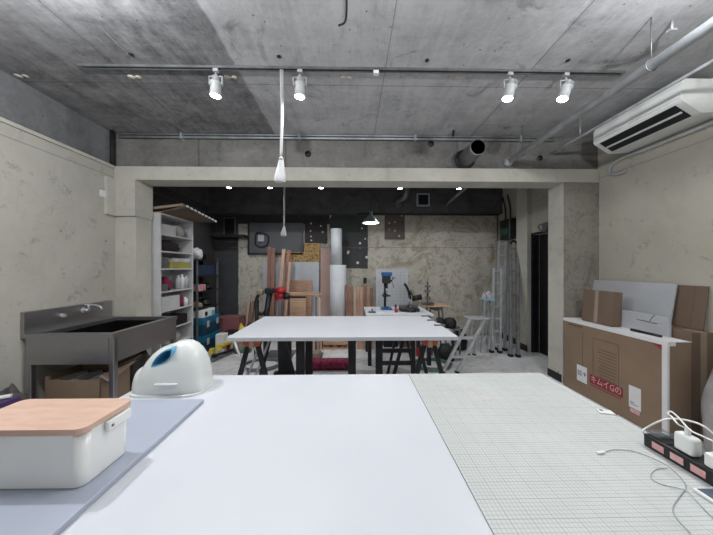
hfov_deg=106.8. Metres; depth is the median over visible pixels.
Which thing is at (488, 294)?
cloth
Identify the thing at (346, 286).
batten
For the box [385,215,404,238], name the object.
wall panel
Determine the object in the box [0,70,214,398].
wall
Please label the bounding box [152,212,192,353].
bookcase
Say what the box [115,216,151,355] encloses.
wall
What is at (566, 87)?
track spotlight
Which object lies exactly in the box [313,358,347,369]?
bundle
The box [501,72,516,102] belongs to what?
track spotlight
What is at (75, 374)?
pack
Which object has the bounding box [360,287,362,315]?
batten
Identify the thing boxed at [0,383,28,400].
cloth bundle
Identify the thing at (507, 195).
conduit
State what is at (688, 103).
air conditioner
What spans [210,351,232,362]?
bar
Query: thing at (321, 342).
block
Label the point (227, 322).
crate
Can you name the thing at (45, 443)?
storage box
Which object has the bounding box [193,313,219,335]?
tool case
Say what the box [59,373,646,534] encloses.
work table
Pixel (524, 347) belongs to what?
baseboard
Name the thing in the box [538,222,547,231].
box
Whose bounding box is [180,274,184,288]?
bottle
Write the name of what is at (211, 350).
bar
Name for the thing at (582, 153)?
wall
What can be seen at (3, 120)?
trim
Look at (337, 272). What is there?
cardboard tube
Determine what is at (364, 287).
batten
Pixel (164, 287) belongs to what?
box
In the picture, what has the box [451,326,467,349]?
bag
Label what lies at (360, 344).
block
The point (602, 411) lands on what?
tag
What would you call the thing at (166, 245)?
pile
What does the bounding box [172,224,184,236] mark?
plastic bag
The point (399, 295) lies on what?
board
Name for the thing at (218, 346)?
bar
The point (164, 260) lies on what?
packet
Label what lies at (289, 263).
plank
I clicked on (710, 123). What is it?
pipe
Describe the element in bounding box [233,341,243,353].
carton
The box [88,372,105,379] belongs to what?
pack
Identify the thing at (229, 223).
wall picture
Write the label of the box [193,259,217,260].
shelf
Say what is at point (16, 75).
bracket
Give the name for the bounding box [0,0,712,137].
ceiling
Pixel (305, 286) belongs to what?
plywood sheet
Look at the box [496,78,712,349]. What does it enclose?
wall
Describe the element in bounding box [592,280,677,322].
board
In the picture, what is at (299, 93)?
track spotlight
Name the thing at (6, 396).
rod
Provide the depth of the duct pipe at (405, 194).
4.53 m
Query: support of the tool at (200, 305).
on the metal rack
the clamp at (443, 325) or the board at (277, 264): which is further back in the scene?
the board at (277, 264)
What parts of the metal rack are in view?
post, post, post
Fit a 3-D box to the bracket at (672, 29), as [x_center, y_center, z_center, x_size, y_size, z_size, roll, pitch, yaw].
[1.910,-1.459,1.604,0.040,0.062,0.024,0,0,-1]
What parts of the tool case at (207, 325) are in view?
case lid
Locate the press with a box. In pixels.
[380,272,394,309]
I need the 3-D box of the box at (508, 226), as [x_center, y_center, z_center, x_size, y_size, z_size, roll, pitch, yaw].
[2.691,-0.675,4.722,0.118,0.356,0.316,0,0,-1]
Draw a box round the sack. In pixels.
[701,369,712,451]
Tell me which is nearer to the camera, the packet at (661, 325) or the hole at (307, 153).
the packet at (661, 325)
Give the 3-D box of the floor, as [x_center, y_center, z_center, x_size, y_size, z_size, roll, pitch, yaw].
[0.619,1.380,1.536,6.770,0.100,7.450,0,0,-1]
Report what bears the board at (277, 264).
on the floor
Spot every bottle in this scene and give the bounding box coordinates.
[175,275,180,288]
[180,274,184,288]
[180,295,183,306]
[184,276,188,287]
[184,297,187,305]
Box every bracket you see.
[13,74,29,77]
[127,75,141,78]
[224,75,236,78]
[666,21,677,32]
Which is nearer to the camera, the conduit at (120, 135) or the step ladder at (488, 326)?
the conduit at (120, 135)
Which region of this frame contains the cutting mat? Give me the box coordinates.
[409,373,712,534]
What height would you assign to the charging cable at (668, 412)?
0.044 m
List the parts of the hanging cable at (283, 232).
cord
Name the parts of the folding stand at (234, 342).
leg frame, leg frame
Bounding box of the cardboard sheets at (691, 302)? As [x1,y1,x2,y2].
[671,285,709,330]
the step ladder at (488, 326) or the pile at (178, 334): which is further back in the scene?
the step ladder at (488, 326)
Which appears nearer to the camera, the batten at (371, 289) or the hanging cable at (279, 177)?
the hanging cable at (279, 177)
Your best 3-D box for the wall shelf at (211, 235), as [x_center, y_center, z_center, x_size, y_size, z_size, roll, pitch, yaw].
[-2.377,-0.585,4.985,0.613,0.048,0.250,0,0,-1]
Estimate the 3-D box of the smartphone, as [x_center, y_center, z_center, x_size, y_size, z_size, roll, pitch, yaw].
[0.851,0.542,0.583,0.058,0.010,0.136,0,0,-1]
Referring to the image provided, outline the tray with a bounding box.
[169,258,189,261]
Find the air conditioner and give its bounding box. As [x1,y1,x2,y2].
[594,78,712,153]
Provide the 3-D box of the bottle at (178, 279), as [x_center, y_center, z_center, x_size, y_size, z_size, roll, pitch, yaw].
[-2.439,0.202,3.624,0.064,0.190,0.063,0,0,-1]
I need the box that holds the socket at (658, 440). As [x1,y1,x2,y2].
[654,436,673,444]
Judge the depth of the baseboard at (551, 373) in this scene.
3.15 m
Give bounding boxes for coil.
[246,358,277,371]
[415,358,451,371]
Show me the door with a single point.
(543, 239)
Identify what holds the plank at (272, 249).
on the floor
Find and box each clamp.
[266,287,295,360]
[434,324,451,330]
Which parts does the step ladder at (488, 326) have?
leg, leg, leg, leg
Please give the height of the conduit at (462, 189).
0.343 m
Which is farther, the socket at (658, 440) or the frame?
the frame
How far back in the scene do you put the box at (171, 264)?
3.60 m
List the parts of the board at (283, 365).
panel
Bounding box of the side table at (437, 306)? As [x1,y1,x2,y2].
[421,303,449,344]
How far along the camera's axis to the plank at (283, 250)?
4.84 m
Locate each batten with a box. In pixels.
[345,285,348,315]
[349,287,351,315]
[354,288,355,315]
[357,286,359,315]
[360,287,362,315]
[363,286,365,315]
[367,287,369,306]
[370,288,372,306]
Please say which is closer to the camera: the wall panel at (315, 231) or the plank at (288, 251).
the plank at (288, 251)
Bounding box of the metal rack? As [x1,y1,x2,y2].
[193,258,217,340]
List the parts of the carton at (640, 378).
printed panel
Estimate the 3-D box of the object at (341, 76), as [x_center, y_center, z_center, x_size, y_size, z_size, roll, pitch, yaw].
[-0.077,-1.488,2.073,0.100,0.004,0.050,0,0,-1]
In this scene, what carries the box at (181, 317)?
on the bookcase at (185, 243)
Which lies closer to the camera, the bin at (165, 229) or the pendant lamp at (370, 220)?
the bin at (165, 229)
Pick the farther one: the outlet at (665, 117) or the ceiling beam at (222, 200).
the ceiling beam at (222, 200)
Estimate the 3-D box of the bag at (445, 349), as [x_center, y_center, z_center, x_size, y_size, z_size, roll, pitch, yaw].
[1.279,1.205,3.803,0.259,0.251,0.186,0,0,-1]
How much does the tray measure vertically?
0.050 m
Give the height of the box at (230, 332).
0.227 m
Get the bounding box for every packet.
[161,257,168,267]
[621,310,670,337]
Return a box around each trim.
[0,117,114,168]
[104,176,152,219]
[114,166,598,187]
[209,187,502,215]
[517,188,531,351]
[531,231,546,352]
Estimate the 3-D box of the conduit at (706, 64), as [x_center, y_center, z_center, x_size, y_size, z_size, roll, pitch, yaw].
[2.249,-1.389,1.233,0.024,0.201,3.590,0,0,-1]
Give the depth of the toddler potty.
1.14 m
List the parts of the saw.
handle, motor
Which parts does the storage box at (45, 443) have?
lid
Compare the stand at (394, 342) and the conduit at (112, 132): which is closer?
the conduit at (112, 132)
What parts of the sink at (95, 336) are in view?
leg, leg, leg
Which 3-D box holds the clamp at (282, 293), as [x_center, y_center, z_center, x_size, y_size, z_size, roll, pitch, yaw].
[-1.149,0.810,3.981,0.400,1.040,0.400,0,0,-1]
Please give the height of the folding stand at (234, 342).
0.684 m
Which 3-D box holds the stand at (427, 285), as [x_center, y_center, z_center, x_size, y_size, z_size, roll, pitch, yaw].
[1.165,0.420,4.345,0.180,0.367,0.150,0,0,-1]
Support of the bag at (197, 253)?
on the metal rack
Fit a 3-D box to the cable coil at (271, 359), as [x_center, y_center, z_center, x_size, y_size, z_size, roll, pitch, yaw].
[-1.274,1.308,3.580,0.567,0.041,0.449,0,0,-1]
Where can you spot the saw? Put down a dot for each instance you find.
(403, 308)
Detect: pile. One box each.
[161,240,179,251]
[161,330,182,345]
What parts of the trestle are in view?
leg, leg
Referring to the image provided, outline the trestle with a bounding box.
[375,341,414,373]
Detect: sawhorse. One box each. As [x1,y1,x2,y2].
[237,341,295,374]
[392,340,443,373]
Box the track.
[76,63,625,75]
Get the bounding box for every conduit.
[110,130,114,164]
[117,132,554,142]
[357,213,499,214]
[445,188,466,205]
[502,197,505,219]
[507,195,510,217]
[550,59,712,154]
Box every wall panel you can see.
[248,221,302,254]
[305,221,326,242]
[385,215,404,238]
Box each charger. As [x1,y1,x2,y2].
[674,428,701,456]
[704,452,712,468]
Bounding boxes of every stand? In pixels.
[233,341,269,374]
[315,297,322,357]
[386,341,410,373]
[421,282,433,304]
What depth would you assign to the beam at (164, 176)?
3.00 m
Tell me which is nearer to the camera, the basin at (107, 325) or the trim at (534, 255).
the basin at (107, 325)
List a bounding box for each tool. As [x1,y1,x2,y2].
[193,301,202,307]
[198,298,211,305]
[201,283,212,289]
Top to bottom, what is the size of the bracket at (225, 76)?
0.004 m
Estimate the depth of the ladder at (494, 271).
4.25 m
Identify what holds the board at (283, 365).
on the floor
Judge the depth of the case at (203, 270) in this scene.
4.28 m
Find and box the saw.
[398,283,421,312]
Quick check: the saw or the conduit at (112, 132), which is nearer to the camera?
the conduit at (112, 132)
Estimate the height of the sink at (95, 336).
0.975 m
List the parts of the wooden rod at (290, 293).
rod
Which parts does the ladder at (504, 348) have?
rail, rail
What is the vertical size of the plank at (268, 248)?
1.713 m
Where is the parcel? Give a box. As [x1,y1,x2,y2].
[313,350,320,357]
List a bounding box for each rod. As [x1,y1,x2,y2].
[0,394,12,399]
[288,292,320,297]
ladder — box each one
[477,291,495,352]
[489,268,502,353]
[495,240,507,350]
[507,240,520,357]
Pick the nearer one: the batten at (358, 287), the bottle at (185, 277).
the bottle at (185, 277)
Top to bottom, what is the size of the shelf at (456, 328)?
0.440 m
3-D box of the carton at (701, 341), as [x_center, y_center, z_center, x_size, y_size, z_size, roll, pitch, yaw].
[2.652,0.915,2.530,0.190,0.831,1.000,0,0,-1]
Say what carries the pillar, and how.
attached to the wall at (555, 193)
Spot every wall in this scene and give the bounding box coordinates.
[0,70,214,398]
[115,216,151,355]
[116,134,597,168]
[215,215,495,334]
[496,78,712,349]
[548,183,563,382]
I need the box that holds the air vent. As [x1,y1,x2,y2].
[417,193,429,205]
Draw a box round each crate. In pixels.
[0,396,20,408]
[220,315,244,331]
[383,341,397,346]
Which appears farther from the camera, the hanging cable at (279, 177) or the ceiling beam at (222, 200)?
the ceiling beam at (222, 200)
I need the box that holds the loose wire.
[338,0,347,26]
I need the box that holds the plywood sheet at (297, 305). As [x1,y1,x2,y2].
[290,298,305,341]
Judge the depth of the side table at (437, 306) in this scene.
4.22 m
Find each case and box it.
[193,265,214,275]
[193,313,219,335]
[193,329,219,351]
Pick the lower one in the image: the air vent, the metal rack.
the metal rack
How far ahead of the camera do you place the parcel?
3.83 m
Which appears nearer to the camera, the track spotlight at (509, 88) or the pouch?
the track spotlight at (509, 88)
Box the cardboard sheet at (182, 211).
[153,203,216,221]
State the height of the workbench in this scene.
0.700 m
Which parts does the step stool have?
leg, leg, leg, leg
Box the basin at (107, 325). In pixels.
[62,320,155,332]
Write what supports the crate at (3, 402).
on the floor
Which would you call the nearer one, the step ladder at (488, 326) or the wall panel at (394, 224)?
the step ladder at (488, 326)
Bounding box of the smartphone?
[692,487,712,503]
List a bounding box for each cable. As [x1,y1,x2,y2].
[274,69,285,182]
[281,187,285,235]
[596,449,689,532]
[642,418,712,434]
[650,468,712,517]
[667,411,712,441]
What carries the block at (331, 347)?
on the floor
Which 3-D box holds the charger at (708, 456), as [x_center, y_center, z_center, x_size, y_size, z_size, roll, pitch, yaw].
[0.914,0.478,0.669,0.040,0.062,0.030,0,0,-1]
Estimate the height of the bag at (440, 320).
0.168 m
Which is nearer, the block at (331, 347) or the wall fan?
the block at (331, 347)
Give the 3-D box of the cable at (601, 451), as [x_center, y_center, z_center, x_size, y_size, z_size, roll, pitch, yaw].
[0.772,0.543,0.666,0.156,0.007,0.259,0,0,5]
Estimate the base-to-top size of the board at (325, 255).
1.661 m
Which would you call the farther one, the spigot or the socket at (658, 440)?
the spigot
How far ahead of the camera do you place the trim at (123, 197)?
2.93 m
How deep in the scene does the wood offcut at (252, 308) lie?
5.02 m
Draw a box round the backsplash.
[20,300,111,333]
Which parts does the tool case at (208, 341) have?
case lid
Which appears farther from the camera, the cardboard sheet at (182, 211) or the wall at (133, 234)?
the cardboard sheet at (182, 211)
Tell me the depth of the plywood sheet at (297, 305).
4.77 m
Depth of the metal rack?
4.25 m
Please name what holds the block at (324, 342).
on the block
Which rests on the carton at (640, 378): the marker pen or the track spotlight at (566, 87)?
the marker pen
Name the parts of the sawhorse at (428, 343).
leg, leg, leg, leg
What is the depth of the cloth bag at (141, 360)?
2.62 m
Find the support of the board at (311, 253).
attached to the wall at (456, 255)
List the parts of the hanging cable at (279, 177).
cord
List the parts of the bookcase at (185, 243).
panel, panel, shelf, shelf, shelf, shelf, shelf, shelf, shelf, panel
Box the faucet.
[81,303,102,312]
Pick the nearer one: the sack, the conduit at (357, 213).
the sack
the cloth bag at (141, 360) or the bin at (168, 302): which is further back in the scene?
the bin at (168, 302)
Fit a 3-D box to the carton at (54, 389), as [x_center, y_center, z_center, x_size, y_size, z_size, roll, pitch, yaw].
[-2.285,1.083,2.361,0.510,0.494,0.400,0,0,-1]
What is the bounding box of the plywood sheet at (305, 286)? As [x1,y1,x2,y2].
[289,280,311,315]
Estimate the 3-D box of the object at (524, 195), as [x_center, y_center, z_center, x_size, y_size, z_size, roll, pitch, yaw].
[2.722,-0.080,4.308,0.070,2.820,0.270,0,0,-1]
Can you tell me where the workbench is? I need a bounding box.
[364,307,433,365]
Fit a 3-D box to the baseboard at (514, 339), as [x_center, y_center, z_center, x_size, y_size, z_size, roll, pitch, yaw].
[2.752,1.280,4.237,0.012,0.100,1.920,0,0,-1]
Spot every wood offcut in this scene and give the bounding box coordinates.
[245,296,250,326]
[250,300,254,322]
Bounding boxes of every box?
[0,398,131,488]
[161,284,167,291]
[161,313,186,325]
[169,262,189,267]
[193,284,205,291]
[193,307,214,317]
[202,254,214,259]
[224,330,237,335]
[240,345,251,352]
[500,218,515,239]
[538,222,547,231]
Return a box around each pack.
[53,370,87,379]
[73,370,102,379]
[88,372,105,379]
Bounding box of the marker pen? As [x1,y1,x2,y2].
[630,328,662,337]
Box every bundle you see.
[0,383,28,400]
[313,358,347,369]
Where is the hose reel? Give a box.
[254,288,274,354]
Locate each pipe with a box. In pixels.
[395,188,408,207]
[503,17,712,166]
[607,120,712,175]
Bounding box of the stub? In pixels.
[455,139,485,167]
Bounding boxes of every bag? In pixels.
[130,350,152,390]
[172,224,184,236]
[193,247,202,258]
[436,317,445,327]
[438,343,454,361]
[444,317,456,328]
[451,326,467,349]
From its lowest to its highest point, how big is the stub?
0.230 m
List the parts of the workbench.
leg, leg, leg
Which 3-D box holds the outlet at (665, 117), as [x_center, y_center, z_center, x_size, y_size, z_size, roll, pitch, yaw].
[2.503,-1.205,2.343,0.131,0.088,0.620,0,0,-1]
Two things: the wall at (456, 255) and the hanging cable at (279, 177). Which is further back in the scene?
the wall at (456, 255)
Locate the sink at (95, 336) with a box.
[20,300,176,398]
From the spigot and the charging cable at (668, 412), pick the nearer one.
the charging cable at (668, 412)
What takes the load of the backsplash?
attached to the wall at (57, 239)
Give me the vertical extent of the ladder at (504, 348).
1.819 m
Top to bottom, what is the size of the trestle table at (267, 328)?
0.032 m
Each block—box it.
[313,341,322,349]
[323,341,347,344]
[323,345,346,349]
[357,341,373,348]
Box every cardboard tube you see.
[330,265,345,315]
[331,228,341,264]
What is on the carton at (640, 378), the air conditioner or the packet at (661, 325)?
the packet at (661, 325)
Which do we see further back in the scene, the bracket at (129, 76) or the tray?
the tray
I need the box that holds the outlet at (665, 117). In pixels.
[600,106,690,150]
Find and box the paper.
[100,189,104,196]
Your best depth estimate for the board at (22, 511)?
0.64 m
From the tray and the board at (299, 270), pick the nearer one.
the tray
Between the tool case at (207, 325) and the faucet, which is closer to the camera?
the faucet
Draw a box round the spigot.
[59,313,66,317]
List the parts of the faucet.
spout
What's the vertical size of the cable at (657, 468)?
0.005 m
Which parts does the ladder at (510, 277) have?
rail, rail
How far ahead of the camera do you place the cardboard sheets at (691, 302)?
2.17 m
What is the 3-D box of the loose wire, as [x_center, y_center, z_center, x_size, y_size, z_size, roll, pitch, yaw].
[-0.064,-1.462,1.489,0.045,0.066,0.194,0,0,-16]
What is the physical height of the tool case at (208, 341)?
0.270 m
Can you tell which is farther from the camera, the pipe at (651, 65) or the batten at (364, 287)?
the batten at (364, 287)
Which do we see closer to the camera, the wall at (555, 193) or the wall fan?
the wall at (555, 193)
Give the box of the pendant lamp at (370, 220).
[362,210,379,224]
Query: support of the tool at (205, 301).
on the metal rack
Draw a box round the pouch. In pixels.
[161,276,171,289]
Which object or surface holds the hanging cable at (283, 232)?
hanging from the track
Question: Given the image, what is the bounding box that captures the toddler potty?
[129,339,214,397]
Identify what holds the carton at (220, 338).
on the floor
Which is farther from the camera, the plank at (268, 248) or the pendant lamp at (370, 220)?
the plank at (268, 248)
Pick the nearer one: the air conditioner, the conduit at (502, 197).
the air conditioner
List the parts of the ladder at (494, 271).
rail, rail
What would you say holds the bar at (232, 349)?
on the floor
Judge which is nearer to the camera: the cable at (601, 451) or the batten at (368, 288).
the cable at (601, 451)
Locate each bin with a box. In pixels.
[161,223,175,235]
[161,295,179,310]
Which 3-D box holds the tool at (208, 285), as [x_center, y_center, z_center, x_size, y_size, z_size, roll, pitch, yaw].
[-2.552,0.313,4.476,0.239,0.114,0.228,0,0,-1]
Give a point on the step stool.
(472, 339)
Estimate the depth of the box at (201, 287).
4.18 m
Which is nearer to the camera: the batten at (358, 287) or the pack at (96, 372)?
the pack at (96, 372)
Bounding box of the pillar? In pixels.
[564,182,598,316]
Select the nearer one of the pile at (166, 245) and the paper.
the paper
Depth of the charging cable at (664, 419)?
0.80 m
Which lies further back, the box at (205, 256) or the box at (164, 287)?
the box at (205, 256)
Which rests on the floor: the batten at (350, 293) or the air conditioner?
the batten at (350, 293)
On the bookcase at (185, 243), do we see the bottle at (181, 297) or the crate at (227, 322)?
the bottle at (181, 297)
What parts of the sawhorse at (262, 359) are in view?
leg, leg, leg, leg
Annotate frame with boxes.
[296,341,355,374]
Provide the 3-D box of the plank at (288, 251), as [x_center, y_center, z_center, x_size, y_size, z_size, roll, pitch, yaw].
[-1.294,0.506,4.769,0.237,1.647,0.054,0,0,-37]
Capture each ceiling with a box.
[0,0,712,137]
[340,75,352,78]
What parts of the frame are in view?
leg, leg, leg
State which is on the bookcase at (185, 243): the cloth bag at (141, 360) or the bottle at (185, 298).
the bottle at (185, 298)
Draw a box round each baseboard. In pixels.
[502,333,515,344]
[520,343,527,351]
[547,368,563,383]
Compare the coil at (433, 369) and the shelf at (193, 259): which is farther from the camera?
the shelf at (193, 259)
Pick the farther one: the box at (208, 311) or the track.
the box at (208, 311)
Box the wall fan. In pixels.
[255,232,268,246]
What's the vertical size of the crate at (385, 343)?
0.220 m
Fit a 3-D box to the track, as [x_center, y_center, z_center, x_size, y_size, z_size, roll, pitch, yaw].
[-0.006,-1.469,1.985,4.077,0.042,0.036,0,0,-1]
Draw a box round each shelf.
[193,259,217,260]
[193,303,216,309]
[210,234,247,237]
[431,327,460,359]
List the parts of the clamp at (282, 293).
knob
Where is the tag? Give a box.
[596,409,616,414]
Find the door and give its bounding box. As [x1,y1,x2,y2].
[539,234,547,355]
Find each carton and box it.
[45,354,141,398]
[215,332,227,353]
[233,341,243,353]
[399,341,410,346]
[563,317,690,438]
[580,311,712,440]
[582,289,622,326]
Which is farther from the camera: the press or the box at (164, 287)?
the press
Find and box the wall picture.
[223,217,235,233]
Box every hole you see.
[305,151,310,156]
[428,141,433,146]
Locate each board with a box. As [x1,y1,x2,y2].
[0,399,203,534]
[263,262,284,315]
[273,341,295,374]
[285,243,319,262]
[290,262,318,315]
[320,250,330,315]
[376,269,407,343]
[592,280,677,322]
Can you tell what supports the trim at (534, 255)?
attached to the wall at (656, 216)
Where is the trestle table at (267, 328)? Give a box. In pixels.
[226,316,458,340]
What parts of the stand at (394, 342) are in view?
leg, leg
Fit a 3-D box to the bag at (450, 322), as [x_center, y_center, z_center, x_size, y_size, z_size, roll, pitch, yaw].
[1.383,0.811,3.923,0.200,0.158,0.171,0,0,-1]
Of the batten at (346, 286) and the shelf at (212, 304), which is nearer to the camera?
the shelf at (212, 304)
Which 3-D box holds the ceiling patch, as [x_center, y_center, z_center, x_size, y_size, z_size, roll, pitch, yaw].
[0.815,-1.488,2.073,0.100,0.004,0.050,0,0,-1]
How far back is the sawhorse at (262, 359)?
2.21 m
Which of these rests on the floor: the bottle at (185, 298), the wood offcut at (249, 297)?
the wood offcut at (249, 297)
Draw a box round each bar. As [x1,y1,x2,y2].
[209,342,231,354]
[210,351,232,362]
[211,348,233,357]
[216,341,232,350]
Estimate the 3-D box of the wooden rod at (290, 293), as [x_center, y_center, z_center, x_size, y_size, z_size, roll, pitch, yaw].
[-0.782,0.417,3.987,0.495,0.088,0.030,0,0,-1]
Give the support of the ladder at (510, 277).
on the floor
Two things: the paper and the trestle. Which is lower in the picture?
the trestle
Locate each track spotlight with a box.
[209,68,222,99]
[293,69,306,100]
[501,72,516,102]
[556,72,572,102]
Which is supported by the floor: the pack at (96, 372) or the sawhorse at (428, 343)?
the sawhorse at (428, 343)
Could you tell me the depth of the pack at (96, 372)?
2.30 m
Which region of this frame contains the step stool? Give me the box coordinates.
[443,316,489,373]
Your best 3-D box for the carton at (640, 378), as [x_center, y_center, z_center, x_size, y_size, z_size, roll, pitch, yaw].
[2.450,0.949,2.510,0.191,0.763,0.993,0,0,-1]
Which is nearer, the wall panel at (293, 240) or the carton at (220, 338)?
the carton at (220, 338)
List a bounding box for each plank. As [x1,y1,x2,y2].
[267,247,270,315]
[270,248,274,315]
[274,249,285,341]
[283,250,290,315]
[284,262,290,315]
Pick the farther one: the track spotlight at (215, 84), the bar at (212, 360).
the bar at (212, 360)
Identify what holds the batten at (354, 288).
on the floor
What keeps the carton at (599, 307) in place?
on the carton at (640, 378)
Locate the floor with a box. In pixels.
[207,335,705,454]
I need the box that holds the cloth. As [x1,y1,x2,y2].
[482,291,491,298]

